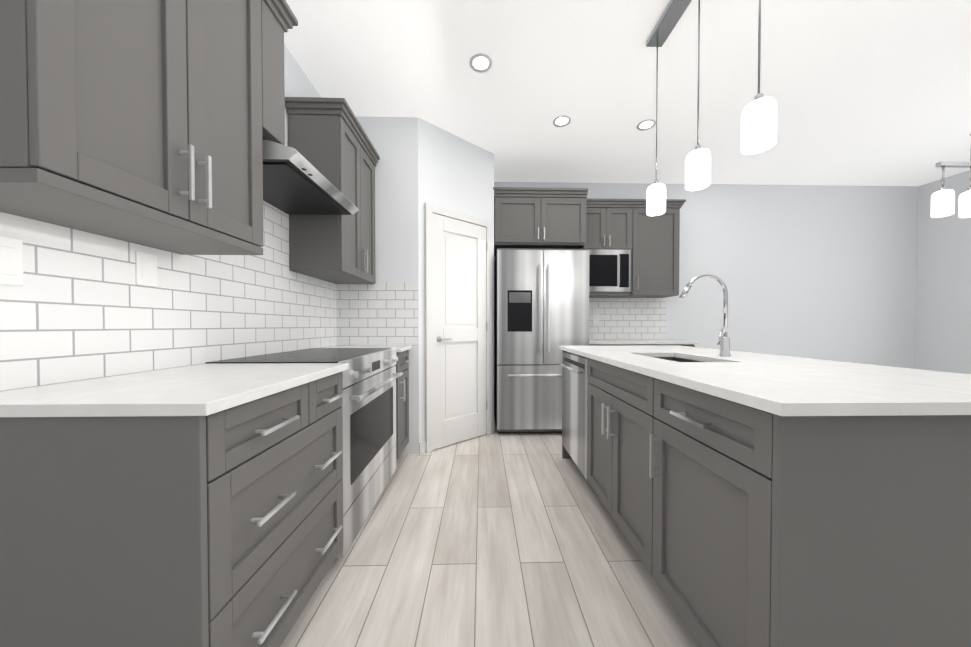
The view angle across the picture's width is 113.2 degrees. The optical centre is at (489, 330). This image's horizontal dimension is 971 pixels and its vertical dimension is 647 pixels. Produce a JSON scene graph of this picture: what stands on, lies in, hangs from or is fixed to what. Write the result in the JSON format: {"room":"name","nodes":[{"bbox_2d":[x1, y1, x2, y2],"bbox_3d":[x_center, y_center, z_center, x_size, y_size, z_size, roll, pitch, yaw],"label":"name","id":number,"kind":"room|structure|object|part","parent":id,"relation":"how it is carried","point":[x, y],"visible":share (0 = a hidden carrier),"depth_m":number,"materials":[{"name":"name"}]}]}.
{"room":"kitchen","nodes":[
{"label":"kitchen","id":0,"kind":"room"},
{"bbox_2d":[284,44,320,145],"bbox_3d":[-1.278,-0.331,0.546,0.120,2.800,6.790,0,1,-1],"label":"wall","id":1,"kind":"structure","parent":0,"point":[297,82],"depth_m":2.05,"materials":[{"name":"white paint"}]},
{"bbox_2d":[0,0,297,254],"bbox_3d":[-1.041,-0.850,1.022,0.363,1.105,0.885,0,1,-1],"label":"upper cabinet","id":2,"kind":"object","parent":1,"relation":"attached to","point":[151,123],"visible":1,"depth_m":0.86,"materials":[{"name":"grey wood"}]},
{"bbox_2d":[0,200,336,390],"bbox_3d":[-1.239,-0.351,1.536,0.006,0.988,2.229,0,1,-1],"label":"wall tile","id":3,"kind":"structure","parent":1,"relation":"attached to","point":[79,305],"depth_m":1.12,"materials":[{"name":"white tile"}]},
{"bbox_2d":[0,236,23,285],"bbox_3d":[-1.213,-0.174,0.775,0.008,0.120,0.120,0,1,-1],"label":"switch plate","id":4,"kind":"object","parent":3,"relation":"attached to","point":[11,261],"visible":1,"depth_m":0.81,"materials":[{"name":"white plastic"}]},
{"bbox_2d":[135,251,156,286],"bbox_3d":[-1.222,-0.217,1.144,0.008,0.115,0.070,0,1,-1],"label":"electrical outlet","id":5,"kind":"object","parent":3,"relation":"attached to","point":[146,268],"visible":1,"depth_m":1.14,"materials":[{"name":"white plastic"}]},
{"bbox_2d":[262,140,358,214],"bbox_3d":[-1.019,-0.748,1.654,0.437,0.087,0.665,0,1,-1],"label":"range hood","id":6,"kind":"object","parent":1,"relation":"attached to","point":[295,181],"visible":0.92,"depth_m":1.59,"materials":[{"name":"silver metal"}]},
{"bbox_2d":[285,97,379,283],"bbox_3d":[-1.072,-0.898,2.295,0.363,1.045,0.683,0,1,-1],"label":"upper cabinet","id":7,"kind":"object","parent":1,"relation":"attached to","point":[329,140],"visible":0.96,"depth_m":2.00,"materials":[{"name":"grey wood"}]},
{"bbox_2d":[356,116,493,453],"bbox_3d":[-0.618,-0.369,3.252,1.329,2.799,1.169,0,1,-1],"label":"wall","id":8,"kind":"structure","parent":0,"point":[420,163],"depth_m":2.68,"materials":[{"name":"white paint"}]},
{"bbox_2d":[336,282,418,345],"bbox_3d":[-0.927,-0.137,2.659,0.671,0.528,0.006,0,1,-1],"label":"wall tile","id":9,"kind":"structure","parent":8,"relation":"attached to","point":[381,313],"depth_m":2.66,"materials":[{"name":"white tile"}]},
{"bbox_2d":[419,422,494,453],"bbox_3d":[2.081,1.018,0.646,6.598,0.100,6.548,0,1,-1],"label":"baseboard","id":10,"kind":"structure","parent":8,"relation":"attached to","point":[422,447],"depth_m":2.70,"materials":[{"name":"white"}]},
{"bbox_2d":[424,203,491,452],"bbox_3d":[-0.261,-0.018,2.944,0.582,2.105,0.498,0,1,-1],"label":"door","id":11,"kind":"structure","parent":8,"relation":"attached to","point":[458,326],"depth_m":2.92,"materials":[{"name":"white wood"}]},
{"bbox_2d":[280,416,699,646],"bbox_3d":[2.081,1.118,0.648,6.840,0.100,6.790,0,1,-1],"label":"floor","id":12,"kind":"structure","parent":0,"point":[495,539],"depth_m":1.43,"materials":[{"name":"beige wood"}]},
{"bbox_2d":[0,363,348,646],"bbox_3d":[-0.906,0.605,1.036,0.632,0.913,0.725,0,1,-1],"label":"base cabinet","id":13,"kind":"object","parent":12,"relation":"on","point":[199,505],"visible":1,"depth_m":0.69,"materials":[{"name":"grey wood"}]},
{"bbox_2d":[205,348,402,557],"bbox_3d":[-0.919,0.591,1.849,0.647,0.918,0.892,0,1,-1],"label":"range","id":14,"kind":"object","parent":12,"relation":"on","point":[370,376],"visible":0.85,"depth_m":1.69,"materials":[{"name":"silver metal"}]},
{"bbox_2d":[322,345,411,458],"bbox_3d":[-0.942,0.584,2.482,0.632,0.913,0.361,0,1,-1],"label":"base cabinet","id":15,"kind":"object","parent":12,"relation":"on","point":[402,404],"visible":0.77,"depth_m":2.47,"materials":[{"name":"grey"}]},
{"bbox_2d":[494,248,588,432],"bbox_3d":[0.517,0.107,3.448,0.900,1.839,0.787,0,1,-1],"label":"fridge","id":16,"kind":"object","parent":12,"relation":"on","point":[541,306],"visible":0.81,"depth_m":3.12,"materials":[{"name":"grey metal"}]},
{"bbox_2d":[589,339,698,346],"bbox_3d":[1.565,0.568,3.581,1.148,0.913,0.632,0,1,-1],"label":"countertop","id":17,"kind":"structure","parent":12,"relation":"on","point":[608,342],"depth_m":3.31,"materials":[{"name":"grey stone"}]},
{"bbox_2d":[559,349,970,646],"bbox_3d":[1.068,0.610,1.668,0.995,0.884,1.902,0,1,-1],"label":"kitchen island","id":18,"kind":"object","parent":12,"relation":"on","point":[748,499],"depth_m":0.72,"materials":[{"name":"grey wood"}]},
{"bbox_2d":[559,345,970,416],"bbox_3d":[0.863,0.154,1.657,0.545,0.028,1.956,0,1,-1],"label":"island countertop","id":19,"kind":"structure","parent":18,"relation":"on","point":[791,392],"depth_m":0.83,"materials":[{"name":"white stone"}]},
{"bbox_2d":[643,353,706,360],"bbox_3d":[0.990,0.259,1.694,0.314,0.208,0.544,0,1,-1],"label":"sink","id":20,"kind":"object","parent":19,"relation":"in","point":[670,356],"depth_m":1.94,"materials":[{"name":"grey metal"}]},
{"bbox_2d":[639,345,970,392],"bbox_3d":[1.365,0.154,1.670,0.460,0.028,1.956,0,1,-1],"label":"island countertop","id":21,"kind":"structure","parent":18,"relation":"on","point":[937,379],"depth_m":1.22,"materials":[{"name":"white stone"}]},
{"bbox_2d":[679,273,730,356],"bbox_3d":[1.142,-0.082,1.712,0.284,0.439,0.092,0,1,-1],"label":"faucet","id":22,"kind":"object","parent":21,"relation":"on","point":[723,343],"visible":1,"depth_m":1.69,"materials":[{"name":"silver metal"}]},
{"bbox_2d":[284,0,970,185],"bbox_3d":[2.081,-1.782,0.607,6.840,0.100,6.790,0,1,-1],"label":"ceiling","id":23,"kind":"structure","parent":0,"point":[870,92],"depth_m":2.25,"materials":[{"name":"white paint"}]},
{"bbox_2d":[469,53,491,72],"bbox_3d":[-0.056,-1.750,2.101,0.150,0.006,0.150,0,1,-1],"label":"recessed light","id":24,"kind":"object","parent":23,"relation":"in","point":[480,62],"visible":1,"depth_m":2.10,"materials":[{"name":"white"}]},
{"bbox_2d":[553,115,570,126],"bbox_3d":[0.610,-1.758,2.697,0.150,0.006,0.150,0,1,-1],"label":"recessed light","id":25,"kind":"object","parent":23,"relation":"in","point":[562,121],"visible":1,"depth_m":2.70,"materials":[{"name":"white"}]},
{"bbox_2d":[637,119,655,130],"bbox_3d":[1.344,-1.759,2.745,0.150,0.006,0.150,0,1,-1],"label":"recessed light","id":26,"kind":"object","parent":23,"relation":"in","point":[647,124],"visible":0.98,"depth_m":2.74,"materials":[{"name":"white"}]},
{"bbox_2d":[646,0,776,215],"bbox_3d":[1.010,-1.219,1.490,0.104,1.050,0.952,0,1,-1],"label":"pendant light","id":27,"kind":"object","parent":23,"relation":"attached to","point":[759,124],"depth_m":1.51,"materials":[{"name":"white glass"}]},
{"bbox_3d":[0.999,-1.210,1.914,0.104,1.018,0.104,0,1,-1],"label":"pendant light","id":28,"kind":"part","parent":27,"relation":"part of","materials":[{"name":"white glass"}]},
{"bbox_3d":[1.010,-1.728,1.477,0.100,0.032,0.940,0,1,-1],"label":"pendant light canopy","id":29,"kind":"part","parent":27,"relation":"part of","materials":[{"name":"grey metal"}]},
{"bbox_3d":[1.008,-1.204,1.544,0.104,1.018,0.104,0,1,-1],"label":"pendant light","id":30,"kind":"part","parent":27,"relation":"part of","materials":[{"name":"white glass"}]},
{"bbox_2d":[931,132,970,217],"bbox_3d":[2.971,-1.207,1.862,0.760,1.084,0.130,0,1,-1],"label":"chandelier","id":31,"kind":"object","parent":23,"relation":"hanging from","point":[943,201],"visible":1,"depth_m":1.85,"materials":[{"name":"white glass"}]},
{"bbox_2d":[494,182,917,368],"bbox_3d":[2.000,-0.380,3.961,6.600,2.800,0.120,0,1,-1],"label":"wall","id":32,"kind":"structure","parent":0,"point":[825,272],"depth_m":3.94,"materials":[{"name":"white paint"}]},
{"bbox_2d":[493,187,587,256],"bbox_3d":[0.498,-0.207,3.548,0.983,2.464,0.623,0,1,-1],"label":"upper cabinet","id":33,"kind":"object","parent":32,"relation":"attached to","point":[541,218],"visible":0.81,"depth_m":3.27,"materials":[{"name":"grey wood"}]},
{"bbox_2d":[589,298,665,338],"bbox_3d":[1.569,-0.185,3.890,1.165,0.588,0.006,0,1,-1],"label":"wall tile","id":34,"kind":"structure","parent":32,"relation":"attached to","point":[632,318],"depth_m":3.89,"materials":[{"name":"white tile"}]},
{"bbox_2d":[593,314,598,323],"bbox_3d":[1.287,-0.136,3.877,0.070,0.115,0.008,0,1,-1],"label":"electrical outlet","id":35,"kind":"object","parent":34,"relation":"attached to","point":[595,318],"visible":1,"depth_m":3.88,"materials":[{"name":"white plastic"}]},
{"bbox_2d":[586,198,685,297],"bbox_3d":[1.572,-0.916,3.694,1.168,1.050,0.363,0,1,-1],"label":"upper cabinet","id":36,"kind":"object","parent":32,"relation":"attached to","point":[651,243],"visible":0.73,"depth_m":3.56,"materials":[{"name":"grey wood"}]},
{"bbox_2d":[587,249,630,291],"bbox_3d":[1.279,-0.664,3.670,0.572,0.470,0.318,0,1,-1],"label":"microwave","id":37,"kind":"object","parent":36,"relation":"in","point":[609,270],"visible":0.79,"depth_m":3.55,"materials":[{"name":"silver metal"}]},
{"bbox_2d":[915,170,970,373],"bbox_3d":[5.440,-0.333,0.709,0.120,2.800,6.790,0,1,-1],"label":"wall","id":38,"kind":"structure","parent":0,"point":[943,314],"depth_m":3.74,"materials":[{"name":"white paint"}]}
]}

